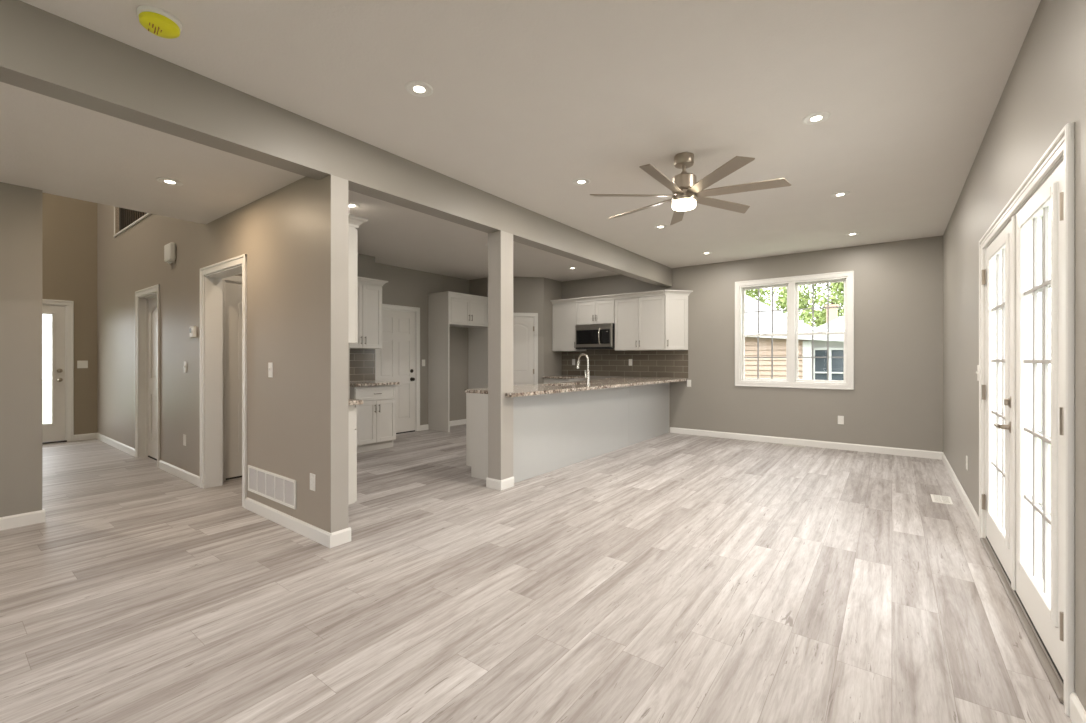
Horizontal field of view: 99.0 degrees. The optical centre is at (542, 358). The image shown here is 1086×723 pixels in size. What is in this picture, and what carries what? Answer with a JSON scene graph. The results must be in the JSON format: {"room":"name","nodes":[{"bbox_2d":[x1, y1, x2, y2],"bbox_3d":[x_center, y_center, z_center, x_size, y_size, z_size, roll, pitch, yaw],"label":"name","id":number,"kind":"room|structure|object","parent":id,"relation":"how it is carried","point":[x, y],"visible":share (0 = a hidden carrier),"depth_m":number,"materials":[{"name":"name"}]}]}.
{"room":"empty living room","nodes":[
{"label":"empty living room","id":0,"kind":"room"},
{"bbox_2d":[0,182,41,516],"bbox_3d":[-4.955,-0.020,2.055,0.120,2.510,3.730,0,0,37],"label":"wall","id":1,"kind":"structure","parent":0,"point":[20,206],"depth_m":3.42,"materials":[{"name":"beige paint"}]},
{"bbox_2d":[0,508,44,530],"bbox_3d":[-4.945,1.189,2.056,0.133,0.092,3.743,0,0,37],"label":"baseboard","id":2,"kind":"structure","parent":1,"relation":"attached to","point":[24,519],"depth_m":3.42,"materials":[{"name":"white paint"}]},
{"bbox_2d":[42,192,96,434],"bbox_3d":[-8.355,-1.415,5.355,0.140,5.300,4.919,0,0,37],"label":"wall","id":3,"kind":"structure","parent":0,"point":[69,225],"depth_m":7.01,"materials":[{"name":"beige paint"}]},
{"bbox_2d":[42,299,73,443],"bbox_3d":[-7.407,0.185,6.565,0.201,2.100,1.072,0,0,37],"label":"door","id":4,"kind":"structure","parent":3,"relation":"in","point":[61,429],"depth_m":6.87,"materials":[{"name":"white paint"}]},
{"bbox_2d":[77,361,87,367],"bbox_3d":[-6.988,0.085,7.043,0.016,0.115,0.116,0,0,37],"label":"light switch","id":5,"kind":"object","parent":3,"relation":"attached to","point":[80,364],"visible":1,"depth_m":7.04,"materials":[{"name":"white plastic"}]},
{"bbox_2d":[0,82,305,223],"bbox_3d":[-3.831,-1.335,1.815,2.095,0.120,4.896,0,0,37],"label":"ceiling","id":6,"kind":"structure","parent":0,"point":[50,145],"depth_m":3.03,"materials":[{"name":"paint"}]},
{"bbox_2d":[156,177,182,185],"bbox_3d":[-2.683,-1.272,3.337,0.152,0.006,0.152,0,0,37],"label":"recessed light","id":7,"kind":"object","parent":6,"relation":"in","point":[168,181],"visible":1,"depth_m":3.33,"materials":[{"name":"white plastic"}]},
{"bbox_2d":[97,175,329,532],"bbox_3d":[-4.108,-1.415,5.162,6.881,5.300,0.123,0,0,37],"label":"wall","id":8,"kind":"structure","parent":0,"point":[284,234],"depth_m":3.76,"materials":[{"name":"beige paint"}]},
{"bbox_2d":[74,433,134,456],"bbox_3d":[-6.080,1.189,6.405,2.234,0.092,0.261,0,0,37],"label":"baseboard","id":9,"kind":"structure","parent":8,"relation":"attached to","point":[114,443],"depth_m":6.75,"materials":[{"name":"white paint"}]},
{"bbox_2d":[113,206,150,236],"bbox_3d":[-4.568,-2.035,5.508,3.522,0.660,0.163,0,0,37],"label":"trim","id":10,"kind":"structure","parent":8,"relation":"attached to","point":[147,214],"depth_m":6.14,"materials":[{"name":"white paint"}]},
{"bbox_2d":[119,207,146,230],"bbox_3d":[-4.803,-2.320,5.688,2.755,1.180,0.110,0,0,37],"label":"stair railing","id":11,"kind":"object","parent":10,"relation":"on","point":[126,216],"visible":0.02,"depth_m":6.35,"materials":[{"name":"black metal"}]},
{"bbox_2d":[135,284,159,467],"bbox_3d":[-4.695,0.195,5.591,0.955,2.080,0.143,0,0,37],"label":"door","id":12,"kind":"structure","parent":8,"relation":"in","point":[149,304],"depth_m":5.79,"materials":[{"name":"white paint"}]},
{"bbox_2d":[164,242,175,263],"bbox_3d":[-3.989,-1.130,4.962,0.220,0.200,0.055,0,0,37],"label":"door chime","id":13,"kind":"object","parent":8,"relation":"attached to","point":[169,249],"visible":1,"depth_m":4.91,"materials":[{"name":"white plastic"}]},
{"bbox_2d":[159,460,199,486],"bbox_3d":[-3.817,1.189,4.858,1.330,0.092,0.013,0,0,37],"label":"baseboard","id":14,"kind":"structure","parent":8,"relation":"attached to","point":[194,479],"depth_m":4.80,"materials":[{"name":"white paint"}]},
{"bbox_2d":[183,434,185,445],"bbox_3d":[-3.671,0.832,4.752,0.070,0.115,0.009,0,0,37],"label":"wall outlet","id":15,"kind":"object","parent":8,"relation":"attached to","point":[184,435],"visible":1,"depth_m":4.75,"materials":[{"name":"white plastic"}]},
{"bbox_2d":[184,361,186,372],"bbox_3d":[-3.662,0.084,4.740,0.070,0.115,0.016,0,0,37],"label":"light switch","id":16,"kind":"object","parent":8,"relation":"attached to","point":[185,362],"visible":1,"depth_m":4.73,"materials":[{"name":"white plastic"}]},
{"bbox_2d":[190,326,196,337],"bbox_3d":[-3.447,-0.265,4.568,0.110,0.110,0.033,0,0,37],"label":"thermostat","id":17,"kind":"object","parent":8,"relation":"attached to","point":[193,329],"visible":1,"depth_m":4.54,"materials":[{"name":"white plastic"}]},
{"bbox_2d":[200,254,246,507],"bbox_3d":[-2.826,0.185,4.200,1.045,2.100,0.165,0,0,37],"label":"door frame","id":18,"kind":"structure","parent":8,"relation":"in","point":[213,281],"depth_m":4.44,"materials":[{"name":"white paint"}]},
{"bbox_2d":[268,362,272,377],"bbox_3d":[-2.098,0.086,3.564,0.070,0.115,0.016,0,0,37],"label":"light switch","id":19,"kind":"object","parent":8,"relation":"attached to","point":[270,365],"visible":1,"depth_m":3.56,"materials":[{"name":"white plastic"}]},
{"bbox_2d":[248,465,295,509],"bbox_3d":[-2.094,0.976,3.565,0.813,0.209,0.010,0,0,37],"label":"air vent","id":20,"kind":"object","parent":8,"relation":"in","point":[280,489],"visible":1,"depth_m":3.54,"materials":[{"name":"white plastic"}]},
{"bbox_2d":[245,497,350,547],"bbox_3d":[-1.877,1.189,3.485,1.335,0.092,0.149,0,0,37],"label":"baseboard","id":21,"kind":"structure","parent":8,"relation":"attached to","point":[330,540],"depth_m":3.26,"materials":[{"name":"white paint"}]},
{"bbox_2d":[310,473,314,490],"bbox_3d":[-1.581,0.845,3.179,0.070,0.115,0.009,0,0,37],"label":"wall outlet","id":22,"kind":"object","parent":8,"relation":"attached to","point":[312,476],"visible":1,"depth_m":3.17,"materials":[{"name":"white plastic"}]},
{"bbox_2d":[330,175,347,532],"bbox_3d":[-1.356,0.013,3.093,0.005,2.443,0.123,0,0,37],"label":"wall","id":23,"kind":"structure","parent":8,"relation":"attached to","point":[338,186],"depth_m":3.08,"materials":[{"name":"beige paint"}]},
{"bbox_2d":[348,214,367,342],"bbox_3d":[-1.834,-0.615,3.772,0.835,0.984,0.385,0,0,37],"label":"upper cabinet","id":24,"kind":"object","parent":8,"relation":"attached to","point":[354,221],"visible":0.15,"depth_m":3.63,"materials":[{"name":"white paint"}]},
{"bbox_2d":[226,204,349,398],"bbox_3d":[-2.631,-0.139,4.605,1.300,2.747,0.761,0,0,37],"label":"wall","id":25,"kind":"structure","parent":0,"point":[348,204],"depth_m":4.52,"materials":[{"name":"beige paint"}]},
{"bbox_2d":[223,275,241,480],"bbox_3d":[-3.104,0.190,4.945,0.134,2.090,0.665,0,0,37],"label":"door","id":26,"kind":"structure","parent":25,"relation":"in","point":[232,288],"depth_m":4.76,"materials":[{"name":"white paint"}]},
{"bbox_2d":[353,253,374,381],"bbox_3d":[-3.221,-0.139,6.000,0.120,2.747,2.281,0,0,37],"label":"wall","id":27,"kind":"structure","parent":0,"point":[366,263],"depth_m":6.76,"materials":[{"name":"beige paint"}]},
{"bbox_2d":[350,349,374,381],"bbox_3d":[-2.701,0.090,6.582,0.009,0.464,0.715,0,0,37],"label":"backsplash","id":28,"kind":"structure","parent":27,"relation":"attached to","point":[362,361],"depth_m":6.70,"materials":[{"name":"beige tile"}]},
{"bbox_2d":[350,276,387,348],"bbox_3d":[-2.560,-0.625,6.457,0.385,0.964,0.675,0,0,37],"label":"upper cabinet","id":29,"kind":"object","parent":27,"relation":"attached to","point":[369,290],"visible":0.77,"depth_m":6.44,"materials":[{"name":"white paint"}]},
{"bbox_2d":[375,262,468,424],"bbox_3d":[-1.722,-0.139,8.409,0.380,2.747,3.613,0,0,37],"label":"wall","id":30,"kind":"structure","parent":0,"point":[405,286],"depth_m":8.10,"materials":[{"name":"beige paint"}]},
{"bbox_2d":[375,304,419,433],"bbox_3d":[-2.443,0.180,7.601,0.198,2.110,0.965,0,0,37],"label":"door","id":31,"kind":"structure","parent":30,"relation":"in","point":[398,360],"depth_m":7.71,"materials":[{"name":"white paint"}]},
{"bbox_2d":[420,419,465,430],"bbox_3d":[-1.501,1.189,8.238,0.660,0.092,1.175,0,0,37],"label":"baseboard","id":32,"kind":"structure","parent":30,"relation":"attached to","point":[462,421],"depth_m":8.56,"materials":[{"name":"white paint"}]},
{"bbox_2d":[348,190,620,281],"bbox_3d":[-1.082,-1.572,6.652,3.515,0.120,5.894,0,0,37],"label":"ceiling","id":33,"kind":"structure","parent":0,"point":[395,235],"depth_m":6.36,"materials":[{"name":"paint"}]},
{"bbox_2d":[348,203,359,207],"bbox_3d":[-1.883,-1.509,4.568,0.152,0.006,0.152,0,0,37],"label":"recessed light","id":34,"kind":"object","parent":33,"relation":"in","point":[352,205],"visible":0.59,"depth_m":4.56,"materials":[{"name":"white plastic"}]},
{"bbox_2d":[469,277,561,383],"bbox_3d":[-0.499,-0.139,8.801,1.792,2.747,0.529,0,0,-6],"label":"wall","id":35,"kind":"structure","parent":0,"point":[530,294],"depth_m":8.62,"materials":[{"name":"beige paint"}]},
{"bbox_2d":[513,313,537,385],"bbox_3d":[-0.468,0.194,8.568,0.744,2.082,0.152,0,0,-8],"label":"door","id":36,"kind":"structure","parent":35,"relation":"in","point":[525,325],"depth_m":8.58,"materials":[{"name":"white paint"}]},
{"bbox_2d":[20,0,1040,267],"bbox_3d":[0.370,-1.572,2.420,3.562,0.120,10.913,0,0,37],"label":"ceiling","id":37,"kind":"structure","parent":0,"point":[529,99],"depth_m":2.62,"materials":[{"name":"paint"}]},
{"bbox_2d":[137,5,181,38],"bbox_3d":[-1.702,-1.483,2.062,0.156,0.057,0.156,0,0,37],"label":"smoke detector","id":38,"kind":"object","parent":37,"relation":"attached to","point":[161,23],"visible":1,"depth_m":2.03,"materials":[{"name":"yellow plastic"}]},
{"bbox_2d":[0,0,671,286],"bbox_3d":[-1.126,-1.385,3.532,0.165,0.354,10.693,0,0,37],"label":"beam","id":39,"kind":"structure","parent":37,"relation":"attached to","point":[43,52],"depth_m":2.62,"materials":[{"name":"beige paint"}]},
{"bbox_2d":[405,81,432,96],"bbox_3d":[-0.693,-1.509,2.598,0.152,0.006,0.152,0,0,37],"label":"recessed light","id":40,"kind":"object","parent":37,"relation":"in","point":[416,88],"visible":1,"depth_m":2.59,"materials":[{"name":"white plastic"}]},
{"bbox_2d":[573,178,589,184],"bbox_3d":[0.329,-1.509,3.957,0.152,0.006,0.152,0,0,37],"label":"recessed light","id":41,"kind":"object","parent":37,"relation":"in","point":[580,181],"visible":1,"depth_m":3.95,"materials":[{"name":"white"}]},
{"bbox_2d":[654,225,666,228],"bbox_3d":[1.344,-1.509,5.307,0.152,0.006,0.152,0,0,37],"label":"recessed light","id":42,"kind":"object","parent":37,"relation":"in","point":[656,226],"visible":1,"depth_m":5.29,"materials":[{"name":"white"}]},
{"bbox_2d":[590,152,790,224],"bbox_3d":[1.029,-1.314,3.448,1.387,0.396,1.371,0,0,37],"label":"ceiling fan","id":43,"kind":"object","parent":37,"relation":"hanging from","point":[684,187],"visible":1,"depth_m":3.38,"materials":[{"name":"silver metal"}]},
{"bbox_2d":[802,112,829,124],"bbox_3d":[1.716,-1.509,2.914,0.152,0.006,0.152,0,0,37],"label":"recessed light","id":44,"kind":"object","parent":37,"relation":"in","point":[818,117],"visible":1,"depth_m":2.91,"materials":[{"name":"white"}]},
{"bbox_2d":[831,191,849,196],"bbox_3d":[2.731,-1.509,4.265,0.152,0.006,0.152,0,0,37],"label":"recessed light","id":45,"kind":"object","parent":37,"relation":"in","point":[843,193],"visible":1,"depth_m":4.26,"materials":[{"name":"white"}]},
{"bbox_2d":[845,232,859,235],"bbox_3d":[3.747,-1.509,5.615,0.152,0.006,0.152,0,0,37],"label":"recessed light","id":46,"kind":"object","parent":37,"relation":"in","point":[852,233],"visible":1,"depth_m":5.60,"materials":[{"name":"white"}]},
{"bbox_2d":[0,424,1071,722],"bbox_3d":[-2.512,1.295,4.524,10.498,0.120,10.813,0,0,37],"label":"floor","id":47,"kind":"structure","parent":0,"point":[669,577],"depth_m":2.38,"materials":[{"name":"grey wood"}]},
{"bbox_2d":[348,405,356,504],"bbox_3d":[-1.861,0.797,3.770,0.795,0.875,0.350,0,0,37],"label":"base cabinet","id":48,"kind":"object","parent":47,"relation":"on","point":[352,410],"visible":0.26,"depth_m":3.61,"materials":[{"name":"white paint"}]},
{"bbox_2d":[348,399,362,405],"bbox_3d":[-1.858,0.341,3.768,0.862,0.036,0.348,0,0,37],"label":"countertop","id":49,"kind":"structure","parent":48,"relation":"on","point":[350,401],"depth_m":3.60,"materials":[{"name":"stone"}]},
{"bbox_2d":[350,385,395,452],"bbox_3d":[-2.455,0.797,6.381,0.645,0.875,0.620,0,0,37],"label":"base cabinet","id":50,"kind":"object","parent":47,"relation":"on","point":[376,417],"visible":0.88,"depth_m":6.21,"materials":[{"name":"white paint"}]},
{"bbox_2d":[350,381,399,386],"bbox_3d":[-2.448,0.341,6.386,0.649,0.036,0.665,0,0,37],"label":"countertop","id":51,"kind":"structure","parent":50,"relation":"on","point":[356,383],"depth_m":6.26,"materials":[{"name":"stone"}]},
{"bbox_2d":[428,291,487,431],"bbox_3d":[-1.489,0.049,8.335,0.559,2.372,0.995,0,0,37],"label":"tall cabinet","id":52,"kind":"object","parent":47,"relation":"on","point":[447,309],"visible":0.98,"depth_m":8.05,"materials":[{"name":"white paint"}]},
{"bbox_2d":[488,230,512,479],"bbox_3d":[-0.409,0.013,4.486,0.165,2.443,0.180,0,0,37],"label":"column","id":53,"kind":"structure","parent":47,"relation":"on","point":[500,243],"depth_m":4.43,"materials":[{"name":"beige paint"}]},
{"bbox_2d":[486,476,513,490],"bbox_3d":[-0.412,1.189,4.481,0.191,0.092,0.193,0,0,37],"label":"baseboard","id":54,"kind":"structure","parent":53,"relation":"attached to","point":[496,484],"depth_m":4.41,"materials":[{"name":"white paint"}]},
{"bbox_2d":[544,378,585,385],"bbox_3d":[0.402,0.797,8.668,0.556,0.875,0.645,0,0,37],"label":"base cabinet","id":55,"kind":"object","parent":47,"relation":"on","point":[546,380],"visible":0.1,"depth_m":8.48,"materials":[{"name":"white paint"}]},
{"bbox_2d":[542,375,584,378],"bbox_3d":[0.402,0.341,8.661,0.567,0.036,0.633,0,0,37],"label":"countertop","id":56,"kind":"structure","parent":55,"relation":"on","point":[558,376],"depth_m":8.47,"materials":[{"name":"stone"}]},
{"bbox_2d":[466,382,668,482],"bbox_3d":[0.640,0.797,6.351,0.650,0.875,4.059,0,0,37],"label":"base cabinet","id":57,"kind":"object","parent":47,"relation":"on","point":[553,431],"visible":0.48,"depth_m":5.36,"materials":[{"name":"white paint"}]},
{"bbox_2d":[465,377,686,396],"bbox_3d":[0.630,0.341,6.262,1.160,0.036,4.197,0,0,37],"label":"countertop","id":58,"kind":"structure","parent":57,"relation":"on","point":[548,388],"depth_m":5.61,"materials":[{"name":"stone"}]},
{"bbox_2d":[576,354,589,384],"bbox_3d":[0.493,0.128,5.842,0.200,0.390,0.095,0,0,37],"label":"kitchen faucet","id":59,"kind":"object","parent":58,"relation":"on","point":[580,355],"visible":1,"depth_m":5.80,"materials":[{"name":"silver metal"}]},
{"bbox_2d":[783,444,805,447],"bbox_3d":[3.563,1.232,6.586,0.284,0.005,0.136,0,0,37],"label":"floor vent","id":60,"kind":"object","parent":47,"relation":"in","point":[783,444],"visible":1,"depth_m":6.59,"materials":[{"name":"grey plastic"}]},
{"bbox_2d":[930,494,952,504],"bbox_3d":[3.493,1.232,4.067,0.136,0.005,0.284,0,0,37],"label":"floor vent","id":61,"kind":"object","parent":47,"relation":"in","point":[935,498],"visible":1,"depth_m":4.06,"materials":[{"name":"white plastic"}]},
{"bbox_2d":[562,236,942,451],"bbox_3d":[2.100,-0.139,7.883,7.122,2.747,0.140,0,0,37],"label":"wall","id":62,"kind":"structure","parent":0,"point":[896,399],"depth_m":6.26,"materials":[{"name":"beige paint"}]},
{"bbox_2d":[550,298,585,350],"bbox_3d":[0.481,-0.625,8.771,0.559,0.964,0.385,0,0,37],"label":"upper cabinet","id":63,"kind":"object","parent":62,"relation":"attached to","point":[564,311],"visible":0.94,"depth_m":8.67,"materials":[{"name":"white paint"}]},
{"bbox_2d":[576,295,614,324],"bbox_3d":[1.012,-0.862,8.372,0.761,0.490,0.385,0,0,37],"label":"upper cabinet","id":64,"kind":"object","parent":62,"relation":"attached to","point":[593,309],"visible":0.9,"depth_m":8.24,"materials":[{"name":"white paint"}]},
{"bbox_2d":[575,323,614,348],"bbox_3d":[0.988,-0.395,8.340,0.744,0.436,0.465,0,0,37],"label":"microwave oven","id":65,"kind":"object","parent":64,"relation":"attached to","point":[588,336],"visible":0.96,"depth_m":8.16,"materials":[{"name":"silver metal"}]},
{"bbox_2d":[562,349,687,377],"bbox_3d":[1.371,0.064,8.337,2.505,0.517,0.009,0,0,37],"label":"backsplash","id":66,"kind":"structure","parent":62,"relation":"attached to","point":[602,362],"depth_m":8.22,"materials":[{"name":"beige tile"}]},
{"bbox_2d":[613,290,664,350],"bbox_3d":[1.680,-0.625,7.870,0.903,0.964,0.385,0,0,37],"label":"upper cabinet","id":67,"kind":"object","parent":62,"relation":"attached to","point":[639,316],"visible":0.99,"depth_m":7.74,"materials":[{"name":"white paint"}]},
{"bbox_2d":[665,290,692,349],"bbox_3d":[2.184,-0.625,7.491,0.349,0.964,0.384,0,0,37],"label":"upper cabinet","id":68,"kind":"object","parent":62,"relation":"attached to","point":[676,301],"visible":1,"depth_m":7.53,"materials":[{"name":"white paint"}]},
{"bbox_2d":[735,271,853,389],"bbox_3d":[3.605,-0.383,6.738,1.524,1.601,0.162,0,0,37],"label":"window","id":69,"kind":"structure","parent":62,"relation":"in","point":[792,283],"depth_m":6.68,"materials":[{"name":"white paint"}]},
{"bbox_2d":[670,427,941,459],"bbox_3d":[3.513,1.189,6.725,3.472,0.092,0.013,0,0,37],"label":"baseboard","id":70,"kind":"structure","parent":62,"relation":"attached to","point":[812,443],"depth_m":6.48,"materials":[{"name":"white paint"}]},
{"bbox_2d":[838,416,843,424],"bbox_3d":[4.056,0.835,6.319,0.070,0.115,0.009,0,0,37],"label":"wall outlet","id":71,"kind":"object","parent":62,"relation":"attached to","point":[840,418],"visible":1,"depth_m":6.31,"materials":[{"name":"white plastic"}]},
{"bbox_2d":[943,0,1085,710],"bbox_3d":[1.789,-0.139,1.428,0.140,2.747,10.833,0,0,37],"label":"wall","id":72,"kind":"structure","parent":0,"point":[1044,91],"depth_m":2.20,"materials":[{"name":"beige paint"}]},
{"bbox_2d":[976,365,978,380],"bbox_3d":[3.136,0.102,3.349,0.016,0.115,0.070,0,0,37],"label":"light switch","id":73,"kind":"object","parent":72,"relation":"attached to","point":[977,371],"visible":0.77,"depth_m":3.35,"materials":[{"name":"white plastic"}]},
{"bbox_2d":[942,452,1085,722],"bbox_3d":[1.682,1.189,1.413,0.013,0.092,10.680,0,0,37],"label":"baseboard","id":74,"kind":"structure","parent":72,"relation":"attached to","point":[1077,712],"depth_m":3.40,"materials":[{"name":"white paint"}]},
{"bbox_2d":[979,122,1074,716],"bbox_3d":[2.463,0.210,2.371,0.197,2.050,2.014,0,0,37],"label":"door","id":75,"kind":"structure","parent":72,"relation":"in","point":[1009,433],"depth_m":2.12,"materials":[{"name":"white paint"}]},
{"label":"outside","id":76,"kind":"structure","parent":0,"visible":0},
{"bbox_2d":[42,372,1050,499],"bbox_3d":[9.014,1.845,11.989,120.000,0.020,150.000,0,0,37],"label":"ground","id":77,"kind":"structure","parent":76,"point":[47,383],"depth_m":16.16,"materials":[{"name":"white"}]},
{"bbox_2d":[745,288,771,305],"bbox_3d":[10.049,-1.525,24.971,4.604,6.730,4.770,0,0,-20],"label":"leafy tree","id":78,"kind":"object","parent":77,"relation":"on","point":[749,293],"visible":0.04,"depth_m":24.43,"materials":[{"name":"green plant"}]},
{"bbox_2d":[745,295,843,379],"bbox_3d":[4.572,-0.038,12.902,9.800,3.747,3.880,0,0,37],"label":"neighbor house","id":79,"kind":"structure","parent":77,"relation":"on","point":[836,341],"depth_m":10.24,"materials":[{"name":"beige plastic"}]},
{"bbox_2d":[767,282,843,326],"bbox_3d":[16.984,-2.192,28.308,5.979,8.063,6.654,0,0,9],"label":"leafy tree","id":80,"kind":"object","parent":77,"relation":"on","point":[838,287],"visible":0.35,"depth_m":27.82,"materials":[{"name":"green plant"}]},
{"bbox_2d":[816,304,843,329],"bbox_3d":[15.496,-0.290,21.441,7.600,4.250,5.500,0,0,37],"label":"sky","id":81,"kind":"structure","parent":77,"relation":"on","point":[835,323],"depth_m":20.39,"materials":[{"name":"white"}]},
{"bbox_2d":[1038,498,1050,586],"bbox_3d":[4.686,1.565,1.106,4.838,0.540,5.000,0,0,37],"label":"patio","id":82,"kind":"structure","parent":77,"relation":"on","point":[1039,515],"depth_m":3.24,"materials":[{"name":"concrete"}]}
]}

